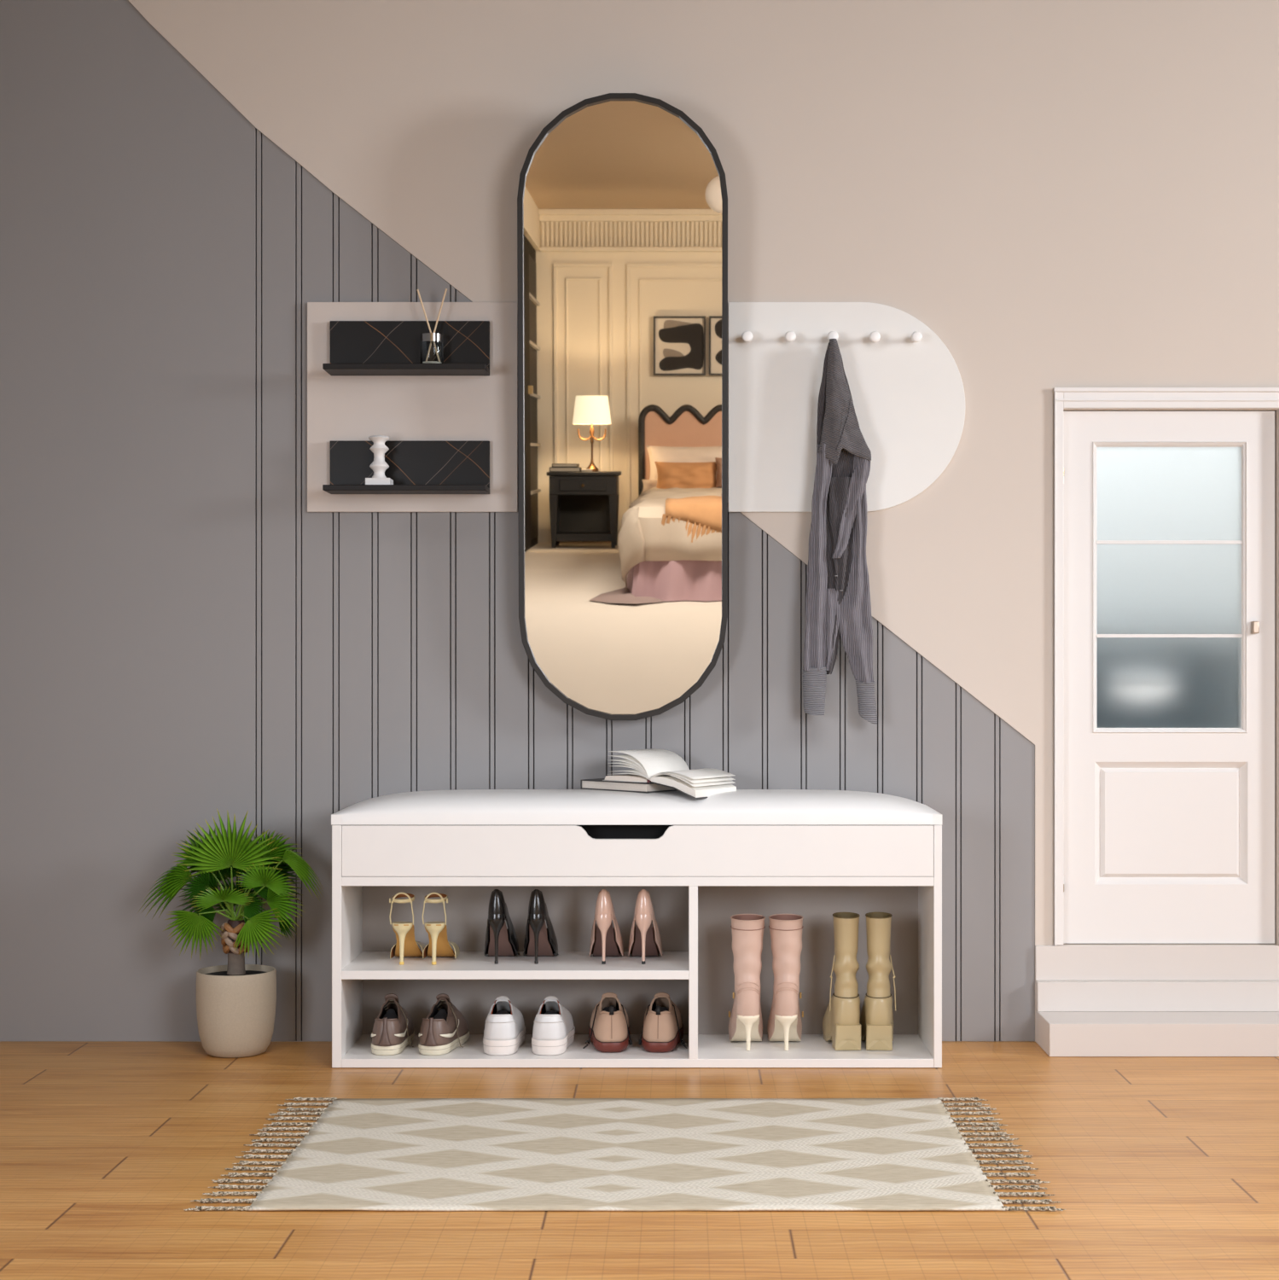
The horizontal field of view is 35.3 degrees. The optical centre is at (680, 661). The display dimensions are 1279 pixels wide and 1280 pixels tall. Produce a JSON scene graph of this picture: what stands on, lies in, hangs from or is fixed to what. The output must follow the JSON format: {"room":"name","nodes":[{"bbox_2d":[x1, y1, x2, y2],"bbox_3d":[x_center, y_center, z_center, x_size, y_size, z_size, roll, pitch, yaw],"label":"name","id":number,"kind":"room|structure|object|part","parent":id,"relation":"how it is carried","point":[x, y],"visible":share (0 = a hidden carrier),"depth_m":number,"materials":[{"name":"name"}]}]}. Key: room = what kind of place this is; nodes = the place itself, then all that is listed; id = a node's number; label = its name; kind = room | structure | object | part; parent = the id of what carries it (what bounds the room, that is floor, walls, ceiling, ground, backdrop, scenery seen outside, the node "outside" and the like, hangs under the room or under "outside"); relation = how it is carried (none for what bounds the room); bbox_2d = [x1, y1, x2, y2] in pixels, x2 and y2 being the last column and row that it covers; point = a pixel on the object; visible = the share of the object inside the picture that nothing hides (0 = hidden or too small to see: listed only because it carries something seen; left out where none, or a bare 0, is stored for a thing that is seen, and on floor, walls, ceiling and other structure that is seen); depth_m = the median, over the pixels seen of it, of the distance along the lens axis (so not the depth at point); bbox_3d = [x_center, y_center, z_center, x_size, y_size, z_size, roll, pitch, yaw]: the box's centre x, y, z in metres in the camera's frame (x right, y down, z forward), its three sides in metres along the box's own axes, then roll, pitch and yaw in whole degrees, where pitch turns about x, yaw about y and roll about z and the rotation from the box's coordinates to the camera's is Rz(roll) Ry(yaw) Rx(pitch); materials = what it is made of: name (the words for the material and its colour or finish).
{"room":"entryway","nodes":[
{"label":"entryway","id":0,"kind":"room"},
{"bbox_2d":[0,0,1278,1041],"bbox_3d":[1.050,-0.773,4.288,6.900,3.150,0.103,0,0,0],"label":"wall","id":1,"kind":"structure","parent":0,"point":[183,641],"depth_m":4.24,"materials":[{"name":"grey paint"}]},
{"bbox_2d":[307,302,517,511],"bbox_3d":[-0.563,-0.535,4.232,0.443,0.442,0.009,0,0,0],"label":"wall panel","id":2,"kind":"object","parent":1,"relation":"attached to","point":[340,407],"visible":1,"depth_m":4.23,"materials":[{"name":"beige paint"}]},
{"bbox_2d":[322,320,489,375],"bbox_3d":[-0.567,-0.657,4.179,0.335,0.113,0.098,0,0,0],"label":"wall shelf","id":3,"kind":"object","parent":2,"relation":"attached to","point":[357,347],"visible":1,"depth_m":4.21,"materials":[{"name":"black wood"}]},
{"bbox_2d":[416,288,447,363],"bbox_3d":[-0.516,-0.695,4.185,0.048,0.164,0.048,0,0,43],"label":"reed diffuser","id":4,"kind":"object","parent":3,"relation":"on","point":[432,344],"visible":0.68,"depth_m":4.17,"materials":[{"name":"clear glass"}]},
{"bbox_2d":[420,340,443,363],"bbox_3d":[-0.516,-0.638,4.185,0.048,0.052,0.048,0,0,0],"label":"bottle","id":5,"kind":"object","parent":4,"relation":"attached to","point":[432,352],"depth_m":4.16,"materials":[{"name":"clear glass"}]},
{"bbox_2d":[322,440,489,494],"bbox_3d":[-0.567,-0.407,4.179,0.335,0.111,0.098,0,0,0],"label":"wall shelf","id":6,"kind":"object","parent":2,"relation":"attached to","point":[416,467],"visible":1,"depth_m":4.21,"materials":[{"name":"black wood"}]},
{"bbox_2d":[365,435,393,484],"bbox_3d":[-0.625,-0.416,4.175,0.051,0.105,0.051,0,0,0],"label":"candlestick","id":7,"kind":"object","parent":6,"relation":"on","point":[379,466],"visible":0.98,"depth_m":4.16,"materials":[{"name":"white ceramic"}]},
{"bbox_2d":[517,93,727,720],"bbox_3d":[-0.118,-0.520,4.156,0.433,1.286,0.091,0,0,0],"label":"wall mirror","id":8,"kind":"object","parent":1,"relation":"attached to","point":[622,198],"visible":1,"depth_m":4.16,"materials":[{"name":"black mirror"}]},
{"bbox_2d":[728,302,965,511],"bbox_3d":[0.351,-0.535,4.232,0.498,0.442,0.009,0,0,0],"label":"wall panel","id":9,"kind":"object","parent":1,"relation":"attached to","point":[908,396],"visible":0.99,"depth_m":4.23,"materials":[{"name":"white wood"}]},
{"bbox_2d":[741,331,752,342],"bbox_3d":[0.141,-0.678,4.208,0.023,0.023,0.040,0,0,0],"label":"wall hook","id":10,"kind":"object","parent":9,"relation":"attached to","point":[747,336],"visible":1,"depth_m":4.19,"materials":[{"name":"white plastic"}]},
{"bbox_2d":[785,331,796,342],"bbox_3d":[0.230,-0.678,4.208,0.023,0.023,0.040,0,0,0],"label":"wall hook","id":11,"kind":"object","parent":9,"relation":"attached to","point":[790,336],"visible":1,"depth_m":4.19,"materials":[{"name":"white plastic"}]},
{"bbox_2d":[827,331,838,340],"bbox_3d":[0.319,-0.678,4.208,0.023,0.023,0.040,0,0,0],"label":"wall hook","id":12,"kind":"object","parent":9,"relation":"attached to","point":[832,334],"visible":0.93,"depth_m":4.19,"materials":[{"name":"white plastic"}]},
{"bbox_2d":[802,338,877,724],"bbox_3d":[0.333,-0.269,4.181,0.154,0.800,0.062,0,0,0],"label":"shirt","id":13,"kind":"object","parent":12,"relation":"hanging from","point":[838,603],"visible":1,"depth_m":4.17,"materials":[{"name":"grey fabric"}]},
{"bbox_2d":[869,331,880,342],"bbox_3d":[0.406,-0.677,4.208,0.023,0.023,0.040,0,0,0],"label":"wall hook","id":14,"kind":"object","parent":9,"relation":"attached to","point":[875,336],"visible":1,"depth_m":4.19,"materials":[{"name":"white plastic"}]},
{"bbox_2d":[911,331,922,342],"bbox_3d":[0.493,-0.677,4.208,0.023,0.023,0.040,0,0,0],"label":"wall hook","id":15,"kind":"object","parent":9,"relation":"attached to","point":[916,336],"visible":1,"depth_m":4.19,"materials":[{"name":"white plastic"}]},
{"bbox_2d":[1053,387,1278,945],"bbox_3d":[1.035,0.011,4.230,0.497,1.173,0.013,0,0,0],"label":"door frame","id":16,"kind":"structure","parent":1,"relation":"attached to","point":[1064,398],"depth_m":4.23,"materials":[{"name":"paint"}]},
{"bbox_2d":[1063,411,1274,943],"bbox_3d":[1.032,0.034,4.260,0.451,1.126,0.051,0,0,0],"label":"door","id":17,"kind":"structure","parent":1,"relation":"in","point":[1169,516],"depth_m":4.25,"materials":[{"name":"paint"}]},
{"bbox_3d":[1.034,-0.157,4.262,0.318,0.609,0.004,0,0,0],"label":"frosted pane","id":18,"kind":"part","parent":17,"relation":"part of","materials":[{"name":"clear glass"}]},
{"bbox_3d":[1.039,0.342,4.268,0.323,0.259,0.035,0,0,0],"label":"moulded panel","id":19,"kind":"part","parent":17,"relation":"part of","materials":[{"name":"paint"}]},
{"bbox_3d":[1.214,-0.072,4.242,0.013,0.026,0.017,0,0,0],"label":"lock plate","id":20,"kind":"part","parent":17,"relation":"part of","materials":[{"name":"metal"}]},
{"bbox_2d":[0,1041,1278,1279],"bbox_3d":[1.050,0.842,2.090,6.900,0.080,4.300,0,0,0],"label":"floor","id":21,"kind":"structure","parent":0,"point":[1160,1168],"depth_m":3.06,"materials":[{"name":"brown wood"}]},
{"bbox_2d":[139,808,323,1058],"bbox_3d":[-0.919,0.549,4.110,0.372,0.505,0.166,0,0,-13],"label":"fan palm","id":22,"kind":"object","parent":21,"relation":"on","point":[236,1001],"visible":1,"depth_m":4.07,"materials":[{"name":"plant"}]},
{"bbox_2d":[196,964,276,1058],"bbox_3d":[-0.908,0.717,4.115,0.161,0.170,0.161,0,0,0],"label":"pot","id":23,"kind":"object","parent":21,"relation":"on","point":[235,1003],"depth_m":4.05,"materials":[{"name":"beige ceramic"}]},
{"bbox_2d":[183,1097,1066,1211],"bbox_3d":[-0.078,0.798,3.299,1.299,0.008,0.746,0,0,0],"label":"rug","id":24,"kind":"object","parent":21,"relation":"on","point":[360,1154],"visible":1,"depth_m":3.22,"materials":[{"name":"beige fabric"}]},
{"bbox_2d":[331,789,942,1067],"bbox_3d":[-0.085,0.532,4.099,1.204,0.537,0.278,0,0,0],"label":"storage bench","id":25,"kind":"object","parent":21,"relation":"on","point":[815,855],"visible":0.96,"depth_m":3.98,"materials":[{"name":"white laminate"}]},
{"bbox_3d":[-0.676,0.562,4.098,0.018,0.478,0.276,0,0,0],"label":"panel","id":26,"kind":"part","parent":25,"relation":"part of","materials":[{"name":"white laminate"}]},
{"bbox_2d":[371,993,414,1055],"bbox_3d":[-0.583,0.729,4.095,0.085,0.106,0.221,0,0,-1],"label":"sneaker","id":27,"kind":"object","parent":25,"relation":"on","point":[393,1031],"visible":1,"depth_m":4.01,"materials":[{"name":"brown leather"}]},
{"bbox_2d":[389,892,425,964],"bbox_3d":[-0.557,0.536,4.116,0.068,0.144,0.170,0,0,2],"label":"sandal","id":28,"kind":"object","parent":25,"relation":"on","point":[406,945],"visible":0.98,"depth_m":4.07,"materials":[{"name":"yellow leather"}]},
{"bbox_3d":[-0.581,0.505,4.043,0.006,0.048,0.008,0,0,2],"label":"cord","id":29,"kind":"part","parent":28,"relation":"part of","materials":[{"name":"beige leather"}]},
{"bbox_3d":[-0.538,0.505,4.041,0.006,0.048,0.008,0,0,2],"label":"cord","id":30,"kind":"part","parent":28,"relation":"part of","materials":[{"name":"beige leather"}]},
{"bbox_2d":[422,892,459,964],"bbox_3d":[-0.490,0.536,4.115,0.068,0.144,0.170,0,0,3],"label":"sandal","id":31,"kind":"object","parent":25,"relation":"on","point":[439,945],"visible":1,"depth_m":4.07,"materials":[{"name":"gold leather"}]},
{"bbox_3d":[-0.515,0.505,4.043,0.006,0.048,0.007,0,0,3],"label":"cord","id":32,"kind":"part","parent":31,"relation":"part of","materials":[{"name":"beige leather"}]},
{"bbox_3d":[-0.472,0.505,4.041,0.006,0.048,0.007,0,0,3],"label":"cord","id":33,"kind":"part","parent":31,"relation":"part of","materials":[{"name":"beige leather"}]},
{"bbox_2d":[418,993,469,1055],"bbox_3d":[-0.478,0.729,4.094,0.085,0.106,0.221,0,0,7],"label":"sneaker","id":34,"kind":"object","parent":25,"relation":"on","point":[445,1028],"visible":1,"depth_m":4.03,"materials":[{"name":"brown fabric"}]},
{"bbox_2d":[484,889,519,963],"bbox_3d":[-0.369,0.534,4.130,0.073,0.150,0.179,0,0,1],"label":"pump","id":35,"kind":"object","parent":25,"relation":"on","point":[500,941],"visible":1,"depth_m":4.08,"materials":[{"name":"black leather"}]},
{"bbox_2d":[482,995,526,1055],"bbox_3d":[-0.359,0.731,4.097,0.086,0.102,0.218,0,0,-1],"label":"sneaker","id":36,"kind":"object","parent":25,"relation":"on","point":[504,1032],"visible":1,"depth_m":4.00,"materials":[{"name":"white leather"}]},
{"bbox_2d":[341,951,688,979],"bbox_3d":[-0.325,0.618,4.095,0.685,0.018,0.270,0,0,0],"label":"shelf","id":37,"kind":"object","parent":25,"relation":"attached to","point":[357,965],"depth_m":4.00,"materials":[{"name":"white laminate"}]},
{"bbox_2d":[523,889,558,963],"bbox_3d":[-0.288,0.534,4.130,0.073,0.150,0.179,0,0,1],"label":"pump","id":38,"kind":"object","parent":25,"relation":"on","point":[540,940],"visible":1,"depth_m":4.09,"materials":[{"name":"black leather"}]},
{"bbox_2d":[531,995,575,1055],"bbox_3d":[-0.259,0.731,4.097,0.086,0.102,0.218,0,0,1],"label":"sneaker","id":39,"kind":"object","parent":25,"relation":"on","point":[554,1029],"visible":1,"depth_m":4.00,"materials":[{"name":"white leather"}]},
{"bbox_2d":[588,889,624,964],"bbox_3d":[-0.152,0.534,4.127,0.073,0.150,0.179,0,0,1],"label":"pump","id":40,"kind":"object","parent":25,"relation":"on","point":[606,940],"visible":1,"depth_m":4.08,"materials":[{"name":"leather"}]},
{"bbox_2d":[582,992,632,1052],"bbox_3d":[-0.150,0.729,4.112,0.101,0.106,0.197,0,0,-5],"label":"sneaker","id":41,"kind":"object","parent":25,"relation":"on","point":[609,1030],"visible":1,"depth_m":4.03,"materials":[{"name":"beige leather"}]},
{"bbox_2d":[580,778,675,792],"bbox_3d":[-0.093,0.254,4.141,0.187,0.019,0.130,0,0,42],"label":"closed book","id":42,"kind":"object","parent":25,"relation":"on","point":[597,783],"visible":0.58,"depth_m":4.08,"materials":[{"name":"white paper"}]},
{"bbox_2d":[331,789,942,825],"bbox_3d":[-0.085,0.293,4.099,1.204,0.058,0.278,0,0,0],"label":"seat cushion","id":43,"kind":"object","parent":25,"relation":"on","point":[456,806],"depth_m":3.97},
{"bbox_3d":[-0.084,0.792,4.098,1.167,0.017,0.276,0,0,0],"label":"panel","id":44,"kind":"part","parent":25,"relation":"part of","materials":[{"name":"white laminate"}]},
{"bbox_3d":[-0.084,0.606,4.229,1.167,0.355,0.014,0,0,0],"label":"panel","id":45,"kind":"part","parent":25,"relation":"part of","materials":[{"name":"white laminate"}]},
{"bbox_2d":[628,889,663,964],"bbox_3d":[-0.072,0.534,4.127,0.073,0.150,0.179,0,0,1],"label":"pump","id":46,"kind":"object","parent":25,"relation":"on","point":[645,939],"visible":1,"depth_m":4.08,"materials":[{"name":"leather"}]},
{"bbox_2d":[638,992,687,1052],"bbox_3d":[-0.030,0.729,4.112,0.101,0.106,0.197,0,0,5],"label":"sneaker","id":47,"kind":"object","parent":25,"relation":"on","point":[662,1030],"visible":1,"depth_m":4.03,"materials":[{"name":"beige leather"}]},
{"bbox_2d":[602,748,736,799],"bbox_3d":[-0.019,0.227,4.094,0.232,0.090,0.159,0,0,34],"label":"open book","id":48,"kind":"object","parent":25,"relation":"on","point":[663,767],"visible":0.98,"depth_m":4.06,"materials":[{"name":"paper"}]},
{"bbox_2d":[728,913,765,1050],"bbox_3d":[0.135,0.649,4.122,0.074,0.267,0.186,0,0,-1],"label":"boot","id":49,"kind":"object","parent":25,"relation":"on","point":[746,1021],"visible":1,"depth_m":4.04,"materials":[{"name":"pink leather"}]},
{"bbox_2d":[767,913,803,1050],"bbox_3d":[0.216,0.649,4.122,0.074,0.267,0.186,0,0,1],"label":"boot","id":50,"kind":"object","parent":25,"relation":"on","point":[784,1024],"visible":1,"depth_m":4.04,"materials":[{"name":"pink leather"}]},
{"bbox_2d":[822,912,861,1050],"bbox_3d":[0.334,0.647,4.127,0.070,0.270,0.185,0,0,-3],"label":"boot","id":51,"kind":"object","parent":25,"relation":"on","point":[841,1026],"visible":1,"depth_m":4.05,"materials":[{"name":"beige leather"}]},
{"bbox_3d":[0.308,0.651,4.069,0.013,0.112,0.004,0,0,-24],"label":"cord","id":52,"kind":"part","parent":51,"relation":"part of","materials":[{"name":"beige leather"}]},
{"bbox_2d":[859,912,896,1050],"bbox_3d":[0.405,0.647,4.127,0.070,0.270,0.185,0,0,3],"label":"boot","id":53,"kind":"object","parent":25,"relation":"on","point":[876,1017],"visible":0.99,"depth_m":4.05,"materials":[{"name":"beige leather"}]},
{"bbox_3d":[0.431,0.651,4.069,0.012,0.112,0.006,0,0,3],"label":"cord","id":54,"kind":"part","parent":53,"relation":"part of","materials":[{"name":"beige leather"}]},
{"bbox_3d":[0.508,0.562,4.098,0.016,0.478,0.276,0,0,0],"label":"panel","id":55,"kind":"part","parent":25,"relation":"part of","materials":[{"name":"white laminate"}]},
{"bbox_2d":[1035,945,1278,1057],"bbox_3d":[2.623,0.700,4.155,3.749,0.203,0.162,0,0,0],"label":"steps","id":56,"kind":"structure","parent":21,"relation":"on","point":[1092,1001],"depth_m":4.21,"materials":[{"name":"paint"}]}
]}

